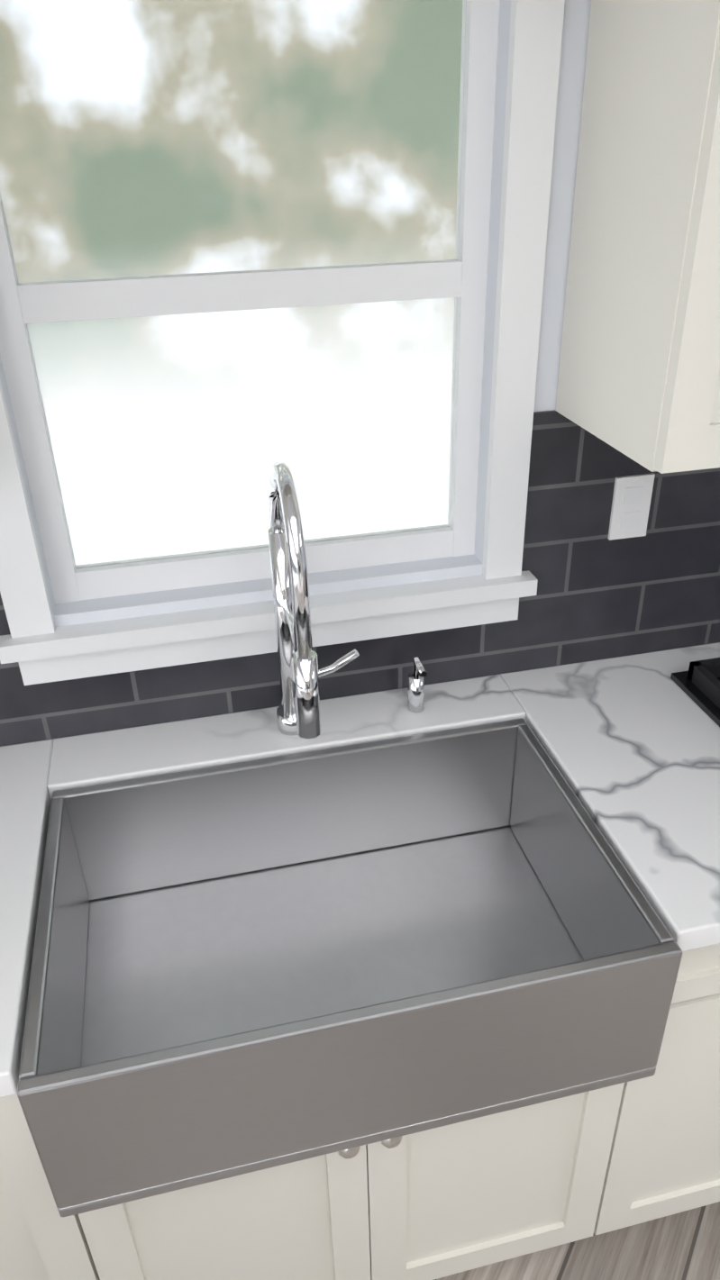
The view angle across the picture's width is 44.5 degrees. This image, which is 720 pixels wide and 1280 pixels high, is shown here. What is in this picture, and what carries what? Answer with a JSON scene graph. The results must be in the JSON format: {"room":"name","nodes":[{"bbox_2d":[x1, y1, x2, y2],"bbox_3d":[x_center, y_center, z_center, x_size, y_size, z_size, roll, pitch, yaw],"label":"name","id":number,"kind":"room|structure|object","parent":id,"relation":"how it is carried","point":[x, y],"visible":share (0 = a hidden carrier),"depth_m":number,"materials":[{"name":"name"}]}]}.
{"room":"kitchen","nodes":[
{"label":"kitchen","id":0,"kind":"room"},
{"bbox_2d":[0,0,717,746],"bbox_3d":[-0.217,-0.231,1.435,3.730,2.570,0.120,-8,30,-10],"label":"wall","id":1,"kind":"structure","parent":0,"point":[573,50],"depth_m":1.36,"materials":[{"name":"paint"}]},
{"bbox_2d":[0,0,564,685],"bbox_3d":[-0.151,-0.472,1.264,0.890,1.095,0.122,-8,30,-10],"label":"window","id":2,"kind":"structure","parent":1,"relation":"in","point":[38,645],"depth_m":1.31,"materials":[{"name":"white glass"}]},
{"bbox_2d":[0,409,719,746],"bbox_3d":[-0.094,-0.268,1.372,3.258,0.869,0.006,-8,30,-10],"label":"backsplash","id":3,"kind":"structure","parent":1,"relation":"attached to","point":[598,595],"depth_m":1.56,"materials":[{"name":"tile"}]},
{"bbox_2d":[607,472,654,540],"bbox_3d":[0.472,-0.231,1.534,0.070,0.114,0.008,-8,30,-10],"label":"electrical outlet","id":4,"kind":"object","parent":1,"relation":"attached to","point":[630,503],"visible":1,"depth_m":1.53,"materials":[{"name":"white plastic"}]},
{"bbox_2d":[554,0,719,473],"bbox_3d":[0.455,-0.712,1.070,0.235,0.935,0.328,-8,30,-10],"label":"upper cabinet","id":5,"kind":"object","parent":1,"relation":"attached to","point":[639,376],"visible":1,"depth_m":1.08,"materials":[{"name":"paint"}]},
{"bbox_2d":[434,1201,719,1279],"bbox_3d":[-2.697,2.639,-0.463,10.000,0.400,13.000,-8,30,-10],"label":"floor","id":6,"kind":"structure","parent":0,"point":[685,1245],"depth_m":1.61,"materials":[{"name":"brown wood"}]},
{"bbox_2d":[0,1079,151,1279],"bbox_3d":[-0.731,0.763,1.438,0.707,0.868,0.599,-8,30,-10],"label":"base cabinet","id":7,"kind":"object","parent":6,"relation":"on","point":[37,1243],"depth_m":1.20,"materials":[{"name":"paint"}]},
{"bbox_2d":[129,1034,688,1279],"bbox_3d":[-0.022,0.765,1.625,0.862,0.645,0.599,-8,30,-10],"label":"base cabinet","id":8,"kind":"object","parent":6,"relation":"on","point":[461,1196],"depth_m":1.36,"materials":[{"name":"paint"}]},
{"bbox_2d":[641,944,719,1223],"bbox_3d":[0.532,0.594,1.673,0.522,0.868,0.599,-8,30,-10],"label":"base cabinet","id":9,"kind":"object","parent":6,"relation":"on","point":[685,1176],"depth_m":1.42,"materials":[{"name":"paint"}]},
{"bbox_2d":[0,642,719,1097],"bbox_3d":[0.246,0.245,1.377,2.725,0.040,0.637,-8,30,-10],"label":"countertop","id":10,"kind":"structure","parent":9,"relation":"on","point":[630,743],"depth_m":1.45,"materials":[{"name":"stone"}]},
{"bbox_2d":[267,461,359,739],"bbox_3d":[-0.057,-0.027,1.321,0.140,0.501,0.242,-8,30,-10],"label":"spring faucet","id":11,"kind":"object","parent":10,"relation":"on","point":[298,712],"visible":1,"depth_m":1.25,"materials":[{"name":"silver metal"}]},
{"bbox_2d":[17,717,681,1217],"bbox_3d":[-0.040,0.421,1.306,0.794,0.250,0.525,-8,30,-10],"label":"farmhouse sink","id":12,"kind":"object","parent":10,"relation":"in","point":[246,966],"visible":1,"depth_m":1.33,"materials":[{"name":"silver metal"}]},
{"bbox_2d":[407,657,426,713],"bbox_3d":[0.101,0.083,1.520,0.030,0.104,0.059,-8,30,-10],"label":"soap pump","id":13,"kind":"object","parent":10,"relation":"on","point":[415,697],"visible":1,"depth_m":1.52,"materials":[{"name":"silver metal"}]},
{"bbox_2d":[670,657,719,726],"bbox_3d":[0.998,0.121,1.470,0.760,0.046,0.500,-8,30,-10],"label":"gas cooktop","id":14,"kind":"object","parent":10,"relation":"in","point":[697,682],"visible":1,"depth_m":1.56,"materials":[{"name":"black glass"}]},
{"label":"outside","id":15,"kind":"structure","parent":0,"visible":0},
{"bbox_2d":[0,0,462,564],"bbox_3d":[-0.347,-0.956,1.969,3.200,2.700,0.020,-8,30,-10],"label":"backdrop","id":16,"kind":"structure","parent":15,"point":[167,231],"depth_m":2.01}
]}

